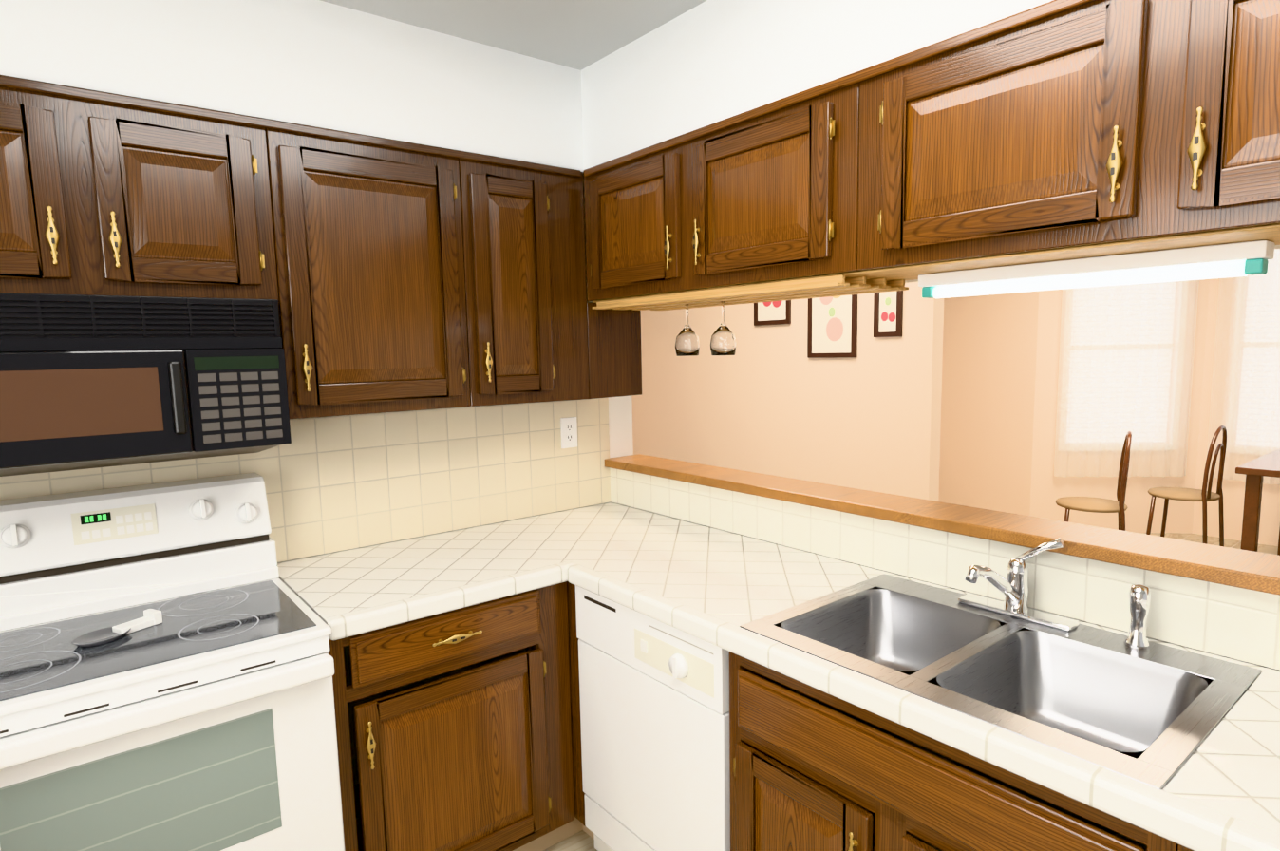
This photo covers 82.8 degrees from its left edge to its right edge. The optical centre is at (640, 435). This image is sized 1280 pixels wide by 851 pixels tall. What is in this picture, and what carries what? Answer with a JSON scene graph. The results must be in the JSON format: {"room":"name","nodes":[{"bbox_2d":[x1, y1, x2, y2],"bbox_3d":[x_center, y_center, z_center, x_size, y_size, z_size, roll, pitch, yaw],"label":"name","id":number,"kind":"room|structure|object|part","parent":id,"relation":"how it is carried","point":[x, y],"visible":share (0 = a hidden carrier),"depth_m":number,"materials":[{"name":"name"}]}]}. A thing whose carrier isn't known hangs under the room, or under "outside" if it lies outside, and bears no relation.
{"room":"kitchen","nodes":[
{"label":"kitchen","id":0,"kind":"room"},
{"bbox_2d":[281,194,633,785],"bbox_3d":[-1.246,0.081,2.153,3.020,2.460,0.120,-7,9,-38],"label":"wall","id":1,"kind":"structure","parent":0,"point":[620,420],"depth_m":2.82,"materials":[{"name":"white paint"}]},
{"bbox_2d":[0,75,288,306],"bbox_3d":[-1.331,-0.549,1.732,0.770,0.451,0.324,-7,9,-38],"label":"upper cabinet","id":2,"kind":"object","parent":1,"relation":"attached to","point":[102,193],"depth_m":1.67,"materials":[{"name":"brown wood"}]},
{"bbox_3d":[-1.389,-0.510,1.494,0.316,0.361,0.020,-7,9,-38],"label":"door","id":3,"kind":"part","parent":2,"relation":"part of","materials":[{"name":"brown wood"}]},
{"bbox_3d":[-1.272,-0.431,1.571,0.025,0.125,0.020,-7,9,-38],"label":"door handle","id":4,"kind":"part","parent":2,"relation":"part of","materials":[{"name":"gold metal"}]},
{"bbox_3d":[-1.185,-0.441,1.640,0.025,0.125,0.020,-7,9,-38],"label":"door handle","id":5,"kind":"part","parent":2,"relation":"part of","materials":[{"name":"gold metal"}]},
{"bbox_2d":[0,292,291,476],"bbox_3d":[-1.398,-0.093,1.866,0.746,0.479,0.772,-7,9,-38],"label":"over-the-range microwave","id":6,"kind":"object","parent":2,"relation":"attached to","point":[86,381],"visible":0.98,"depth_m":1.63,"materials":[{"name":"black plastic"}]},
{"bbox_3d":[-1.260,-0.055,1.527,0.533,0.238,0.021,-7,9,-38],"label":"door","id":7,"kind":"part","parent":6,"relation":"part of","materials":[{"name":"black"}]},
{"bbox_3d":[-1.057,-0.085,1.659,0.022,0.166,0.023,-7,9,-38],"label":"door handle","id":8,"kind":"part","parent":6,"relation":"part of","materials":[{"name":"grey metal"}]},
{"bbox_3d":[-1.094,-0.544,1.729,0.323,0.361,0.020,-7,9,-38],"label":"door","id":9,"kind":"part","parent":2,"relation":"part of","materials":[{"name":"brown wood"}]},
{"bbox_3d":[-1.157,-0.760,1.659,2.453,0.023,0.016,-7,9,-38],"label":"cab crown","id":10,"kind":"part","parent":2,"relation":"part of","materials":[{"name":"brown wood"}]},
{"bbox_2d":[0,396,610,562],"bbox_3d":[-1.208,0.172,2.111,2.772,0.456,0.008,-7,9,-38],"label":"backsplash","id":11,"kind":"structure","parent":1,"relation":"attached to","point":[334,483],"depth_m":2.44,"materials":[{"name":"beige tile"}]},
{"bbox_2d":[560,416,577,448],"bbox_3d":[-0.277,-0.010,2.832,0.072,0.118,0.009,-7,9,-38],"label":"outlet","id":12,"kind":"object","parent":11,"relation":"attached to","point":[569,431],"visible":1,"depth_m":2.83,"materials":[{"name":"white plastic"}]},
{"bbox_2d":[273,119,478,419],"bbox_3d":[-0.824,-0.453,2.152,0.520,0.762,0.324,-7,9,-38],"label":"upper cabinet","id":13,"kind":"object","parent":1,"relation":"attached to","point":[392,275],"depth_m":2.02,"materials":[{"name":"brown wood"}]},
{"bbox_3d":[-0.878,-0.178,1.914,0.025,0.125,0.020,-7,9,-38],"label":"door handle","id":14,"kind":"part","parent":13,"relation":"part of","materials":[{"name":"gold metal"}]},
{"bbox_3d":[-0.732,-0.430,2.032,0.472,0.669,0.020,-7,9,-38],"label":"door","id":15,"kind":"part","parent":13,"relation":"part of","materials":[{"name":"brown wood"}]},
{"bbox_2d":[467,151,562,406],"bbox_3d":[-0.507,-0.489,2.404,0.293,0.762,0.324,-7,9,-38],"label":"upper cabinet","id":16,"kind":"object","parent":1,"relation":"attached to","point":[513,200],"depth_m":2.29,"materials":[{"name":"brown wood"}]},
{"bbox_3d":[-0.467,-0.225,2.241,0.025,0.125,0.020,-7,9,-38],"label":"door handle","id":17,"kind":"part","parent":16,"relation":"part of","materials":[{"name":"gold metal"}]},
{"bbox_3d":[-0.401,-0.468,2.295,0.266,0.669,0.020,-7,9,-38],"label":"door","id":18,"kind":"part","parent":16,"relation":"part of","materials":[{"name":"brown wood"}]},
{"bbox_2d":[554,166,641,400],"bbox_3d":[-0.240,-0.520,2.616,0.393,0.762,0.324,-7,9,-38],"label":"upper cabinet","id":19,"kind":"object","parent":1,"relation":"attached to","point":[600,353],"depth_m":2.48,"materials":[{"name":"brown wood"}]},
{"bbox_2d":[320,0,706,70],"bbox_3d":[1.942,-1.308,2.446,8.600,0.100,7.800,-7,9,-38],"label":"ceiling","id":20,"kind":"structure","parent":0,"point":[579,34],"depth_m":2.04,"materials":[{"name":"grey paint"}]},
{"bbox_2d":[0,0,1053,194],"bbox_3d":[0.491,-0.758,-0.152,2.780,0.326,5.500,-7,9,-38],"label":"wall","id":21,"kind":"structure","parent":0,"point":[321,64],"depth_m":1.89,"materials":[{"name":"white paint"}]},
{"bbox_2d":[631,282,943,501],"bbox_3d":[0.749,-0.274,4.819,0.100,2.460,2.585,-7,9,-38],"label":"wall","id":22,"kind":"structure","parent":0,"point":[773,400],"depth_m":4.46,"materials":[{"name":"beige paint"}]},
{"bbox_2d":[753,300,790,325],"bbox_3d":[0.826,-0.872,4.541,0.018,0.360,0.290,-7,9,-38],"label":"picture frame","id":23,"kind":"object","parent":22,"relation":"attached to","point":[776,312],"visible":0.4,"depth_m":4.55,"materials":[{"name":"brown"}]},
{"bbox_2d":[807,294,857,357],"bbox_3d":[1.111,-0.713,4.205,0.018,0.524,0.336,-7,9,-38],"label":"picture frame","id":24,"kind":"object","parent":22,"relation":"attached to","point":[832,327],"visible":0.71,"depth_m":4.21,"materials":[{"name":"brown"}]},
{"bbox_2d":[873,290,903,337],"bbox_3d":[1.339,-0.692,3.921,0.018,0.320,0.165,-7,9,-38],"label":"picture frame","id":25,"kind":"object","parent":22,"relation":"attached to","point":[888,310],"visible":0.79,"depth_m":3.92,"materials":[{"name":"brown"}]},
{"bbox_2d":[733,740,873,850],"bbox_3d":[0.322,0.973,1.531,0.040,0.547,0.355,-7,9,-38],"label":"door","id":26,"kind":"structure","parent":0,"point":[776,807],"depth_m":1.52,"materials":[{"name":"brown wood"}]},
{"bbox_2d":[543,531,1278,850],"bbox_3d":[1.994,1.234,2.745,8.600,0.100,7.800,-7,9,-38],"label":"floor","id":27,"kind":"structure","parent":0,"point":[581,839],"depth_m":5.24,"materials":[{"name":"stone"}]},
{"bbox_2d":[0,472,344,850],"bbox_3d":[-1.191,0.767,1.709,0.762,1.200,0.722,-7,9,-38],"label":"range","id":28,"kind":"object","parent":27,"relation":"on","point":[201,717],"visible":1,"depth_m":1.60,"materials":[{"name":"white metal"}]},
{"bbox_3d":[-1.467,0.235,1.702,0.058,0.058,0.037,-7,-6,-38],"label":"knob","id":29,"kind":"part","parent":28,"relation":"part of","materials":[{"name":"white plastic"}]},
{"bbox_3d":[-1.325,0.224,1.835,0.173,0.078,0.005,-7,-6,-38],"label":"console panel","id":30,"kind":"part","parent":28,"relation":"part of","materials":[{"name":"beige plastic"}]},
{"bbox_2d":[71,608,162,647],"bbox_3d":[-1.186,0.438,1.646,0.085,0.030,0.175,2,7,26],"label":"spoon rest","id":31,"kind":"object","parent":28,"relation":"on","point":[149,618],"visible":1,"depth_m":1.65,"materials":[{"name":"grey ceramic"}]},
{"bbox_2d":[0,564,332,752],"bbox_3d":[-1.215,0.458,1.695,0.762,0.021,0.665,-7,9,-38],"label":"cooktop","id":32,"kind":"object","parent":28,"relation":"in","point":[202,629],"depth_m":1.61,"materials":[{"name":"black glass"}]},
{"bbox_3d":[-0.987,0.550,1.421,0.734,0.046,0.054,-7,9,-38],"label":"door handle","id":33,"kind":"part","parent":28,"relation":"part of","materials":[{"name":"white metal"}]},
{"bbox_3d":[-1.009,0.827,1.489,0.750,0.580,0.035,-7,9,-38],"label":"door","id":34,"kind":"part","parent":28,"relation":"part of","materials":[{"name":"white metal"}]},
{"bbox_3d":[-1.170,0.197,1.940,0.058,0.058,0.037,-7,-6,-38],"label":"knob","id":35,"kind":"part","parent":28,"relation":"part of","materials":[{"name":"white plastic"}]},
{"bbox_3d":[-1.083,0.213,2.002,0.058,0.058,0.037,-7,-6,-38],"label":"knob","id":36,"kind":"part","parent":28,"relation":"part of","materials":[{"name":"white plastic"}]},
{"bbox_2d":[328,634,535,850],"bbox_3d":[-0.638,0.859,2.217,0.705,0.874,0.654,-7,9,-38],"label":"base cabinet","id":37,"kind":"object","parent":27,"relation":"on","point":[406,797],"depth_m":1.86,"materials":[{"name":"brown wood"}]},
{"bbox_3d":[-0.663,0.762,1.787,0.025,0.125,0.020,-7,9,-38],"label":"cab door handle","id":38,"kind":"part","parent":37,"relation":"part of","materials":[{"name":"gold metal"}]},
{"bbox_3d":[-0.493,0.532,1.926,0.530,0.128,0.020,-7,9,-38],"label":"cab drawer","id":39,"kind":"part","parent":37,"relation":"part of","materials":[{"name":"brown wood"}]},
{"bbox_3d":[-0.486,0.912,1.971,0.530,0.549,0.020,-7,9,-38],"label":"cab door","id":40,"kind":"part","parent":37,"relation":"part of","materials":[{"name":"brown wood"}]},
{"bbox_3d":[-0.481,0.534,1.911,0.140,0.025,0.020,-7,9,-38],"label":"cab drawer handle","id":41,"kind":"part","parent":37,"relation":"part of","materials":[{"name":"gold metal"}]},
{"bbox_2d":[277,501,1279,850],"bbox_3d":[0.163,0.455,1.629,1.296,0.050,2.512,-7,9,-38],"label":"countertop","id":42,"kind":"structure","parent":37,"relation":"on","point":[805,774],"depth_m":1.76,"materials":[{"name":"white tile"}]},
{"bbox_2d":[739,538,1261,833],"bbox_3d":[0.693,0.428,1.491,0.568,0.367,0.801,-7,9,-38],"label":"stainless steel sink","id":43,"kind":"object","parent":42,"relation":"in","point":[1136,704],"visible":0.88,"depth_m":1.49,"materials":[{"name":"grey metal"}]},
{"bbox_2d":[957,538,1079,631],"bbox_3d":[0.782,0.324,1.591,0.254,0.189,0.250,-7,9,-38],"label":"faucet","id":44,"kind":"object","parent":42,"relation":"on","point":[1014,611],"depth_m":1.63,"materials":[{"name":"silver metal"}]},
{"bbox_2d":[575,584,730,850],"bbox_3d":[0.234,0.858,2.104,0.627,0.868,0.604,-7,9,-38],"label":"dishwasher","id":45,"kind":"object","parent":27,"relation":"on","point":[654,708],"visible":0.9,"depth_m":1.89,"materials":[{"name":"white plastic"}]},
{"bbox_3d":[0.014,0.533,1.894,0.047,0.161,0.596,-7,9,-38],"label":"panel","id":46,"kind":"part","parent":45,"relation":"part of","materials":[{"name":"white plastic"}]},
{"bbox_3d":[0.090,0.559,1.754,0.021,0.060,0.060,-7,9,-38],"label":"knob","id":47,"kind":"part","parent":45,"relation":"part of","materials":[{"name":"white plastic"}]},
{"bbox_2d":[1055,431,1131,530],"bbox_3d":[3.005,0.438,4.829,0.418,0.954,0.426,3,8,31],"label":"dining chair","id":48,"kind":"object","parent":27,"relation":"on","point":[1119,506],"visible":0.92,"depth_m":4.73,"materials":[{"name":"beige"}]},
{"bbox_2d":[1146,424,1226,546],"bbox_3d":[3.816,0.390,5.091,0.426,0.954,0.418,-7,9,-38],"label":"dining chair","id":49,"kind":"object","parent":27,"relation":"on","point":[1204,496],"visible":0.96,"depth_m":5.00,"materials":[{"name":"beige"}]},
{"bbox_2d":[1235,448,1279,555],"bbox_3d":[4.535,0.575,4.214,1.200,0.760,1.500,-7,9,-38],"label":"dining table","id":50,"kind":"object","parent":27,"relation":"on","point":[1255,471],"visible":0.67,"depth_m":4.38,"materials":[{"name":"brown wood"}]},
{"bbox_2d":[736,667,1144,850],"bbox_3d":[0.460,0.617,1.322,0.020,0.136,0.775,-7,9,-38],"label":"base cabinet","id":51,"kind":"object","parent":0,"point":[969,810],"depth_m":1.28,"materials":[{"name":"brown wood"}]},
{"bbox_2d":[938,290,1038,515],"bbox_3d":[2.530,-0.518,6.577,0.100,2.460,2.050,-7,9,-38],"label":"wall","id":52,"kind":"structure","parent":0,"point":[988,366],"depth_m":6.05,"materials":[{"name":"beige paint"}]},
{"bbox_2d":[894,832,1137,850],"bbox_3d":[0.593,1.007,1.196,0.040,0.547,0.374,-7,9,-38],"label":"door","id":53,"kind":"structure","parent":0,"point":[907,842],"depth_m":1.29,"materials":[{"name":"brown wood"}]},
{"bbox_2d":[902,244,1279,850],"bbox_3d":[1.643,0.172,0.872,0.120,2.460,5.500,-7,9,-38],"label":"wall","id":54,"kind":"structure","parent":0,"point":[1134,841],"depth_m":1.93,"materials":[{"name":"white paint"}]},
{"bbox_2d":[583,137,758,307],"bbox_3d":[0.088,-0.664,2.346,0.324,0.427,0.520,-7,9,-38],"label":"upper cabinet","id":55,"kind":"object","parent":54,"relation":"attached to","point":[632,248],"depth_m":2.23,"materials":[{"name":"brown wood"}]},
{"bbox_3d":[-0.024,-0.645,2.244,0.020,0.353,0.430,-7,9,-38],"label":"door","id":56,"kind":"part","parent":55,"relation":"part of","materials":[{"name":"brown wood"}]},
{"bbox_3d":[0.081,-0.541,2.095,0.020,0.125,0.025,-7,9,-38],"label":"door handle","id":57,"kind":"part","parent":55,"relation":"part of","materials":[{"name":"gold metal"}]},
{"bbox_2d":[675,303,699,356],"bbox_3d":[0.151,-0.342,2.316,0.082,0.175,0.082,-7,9,-38],"label":"hanging wine glass","id":58,"kind":"object","parent":55,"relation":"hanging from","point":[687,342],"visible":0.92,"depth_m":2.29,"materials":[{"name":"clear glass"}]},
{"bbox_2d":[710,301,736,355],"bbox_3d":[0.251,-0.329,2.192,0.082,0.175,0.082,-7,9,-38],"label":"hanging wine glass","id":59,"kind":"object","parent":55,"relation":"hanging from","point":[723,341],"visible":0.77,"depth_m":2.17,"materials":[{"name":"clear glass"}]},
{"bbox_2d":[675,75,904,296],"bbox_3d":[0.426,-0.621,1.928,0.324,0.427,0.559,-7,9,-38],"label":"upper cabinet","id":60,"kind":"object","parent":54,"relation":"attached to","point":[759,190],"depth_m":1.82,"materials":[{"name":"brown wood"}]},
{"bbox_3d":[0.156,-0.532,2.003,0.020,0.125,0.025,-7,9,-38],"label":"door handle","id":61,"kind":"part","parent":60,"relation":"part of","materials":[{"name":"gold metal"}]},
{"bbox_3d":[0.296,-0.605,1.848,0.020,0.353,0.457,-7,9,-38],"label":"door","id":62,"kind":"part","parent":60,"relation":"part of","materials":[{"name":"brown wood"}]},
{"bbox_2d":[604,453,1279,595],"bbox_3d":[0.610,0.190,2.174,0.190,0.032,2.190,-7,9,-38],"label":"bar ledge","id":63,"kind":"structure","parent":54,"relation":"attached to","point":[1247,569],"depth_m":1.77,"materials":[{"name":"brown wood"}]},
{"bbox_2d":[609,467,1279,670],"bbox_3d":[0.661,0.286,2.020,0.008,0.174,2.492,-7,9,-38],"label":"backsplash","id":64,"kind":"structure","parent":54,"relation":"attached to","point":[1241,624],"depth_m":1.78,"materials":[{"name":"white tile"}]},
{"bbox_2d":[842,0,1157,281],"bbox_3d":[0.781,-0.577,1.488,0.324,0.427,0.576,-7,9,-38],"label":"upper cabinet","id":65,"kind":"object","parent":54,"relation":"attached to","point":[1055,130],"depth_m":1.37,"materials":[{"name":"brown wood"}]},
{"bbox_3d":[0.674,-0.557,1.379,0.020,0.353,0.476,-7,9,-38],"label":"door","id":66,"kind":"part","parent":65,"relation":"part of","materials":[{"name":"brown wood"}]},
{"bbox_2d":[918,240,1274,298],"bbox_3d":[0.883,-0.331,1.497,0.060,0.056,0.640,-7,9,-38],"label":"under-cabinet light fixture","id":67,"kind":"object","parent":65,"relation":"attached to","point":[1227,260],"visible":1,"depth_m":1.42,"materials":[{"name":"white plastic"}]},
{"bbox_3d":[0.794,-0.452,1.213,0.020,0.125,0.025,-7,9,-38],"label":"door handle","id":68,"kind":"part","parent":65,"relation":"part of","materials":[{"name":"gold metal"}]},
{"bbox_2d":[1138,0,1279,250],"bbox_3d":[1.133,-0.533,1.051,0.324,0.427,0.549,-7,9,-38],"label":"upper cabinet","id":69,"kind":"object","parent":54,"relation":"attached to","point":[1211,149],"depth_m":1.12,"materials":[{"name":"brown wood"}]},
{"bbox_3d":[0.505,-0.783,1.564,0.016,0.023,2.198,-7,9,-38],"label":"cab crown","id":70,"kind":"part","parent":69,"relation":"part of","materials":[{"name":"brown wood"}]},
{"bbox_3d":[0.864,-0.443,1.125,0.020,0.125,0.025,-7,9,-38],"label":"door handle","id":71,"kind":"part","parent":69,"relation":"part of","materials":[{"name":"gold metal"}]},
{"bbox_3d":[1.013,-0.515,0.960,0.020,0.353,0.483,-7,9,-38],"label":"door","id":72,"kind":"part","parent":69,"relation":"part of","materials":[{"name":"brown wood"}]},
{"bbox_2d":[1029,278,1209,533],"bbox_3d":[3.749,-0.444,5.733,1.230,2.460,0.100,0,7,6],"label":"wall","id":73,"kind":"structure","parent":0,"point":[1048,488],"depth_m":5.76,"materials":[{"name":"beige paint"}]},
{"bbox_2d":[1054,279,1199,476],"bbox_3d":[3.758,-0.601,5.641,1.070,1.853,0.161,0,7,6],"label":"bay window","id":74,"kind":"structure","parent":73,"relation":"in","point":[1126,359],"depth_m":5.61,"materials":[{"name":"white"}]},
{"bbox_2d":[1191,278,1279,545],"bbox_3d":[4.983,-0.373,4.917,0.100,2.460,1.880,-7,9,-38],"label":"wall","id":75,"kind":"structure","parent":0,"point":[1233,493],"depth_m":5.56,"materials":[{"name":"beige paint"}]},
{"bbox_2d":[1206,248,1279,484],"bbox_3d":[4.925,-0.532,4.855,0.159,1.853,1.820,-7,9,-38],"label":"bay window","id":76,"kind":"structure","parent":75,"relation":"in","point":[1245,403],"depth_m":5.34,"materials":[{"name":"white"}]}
]}

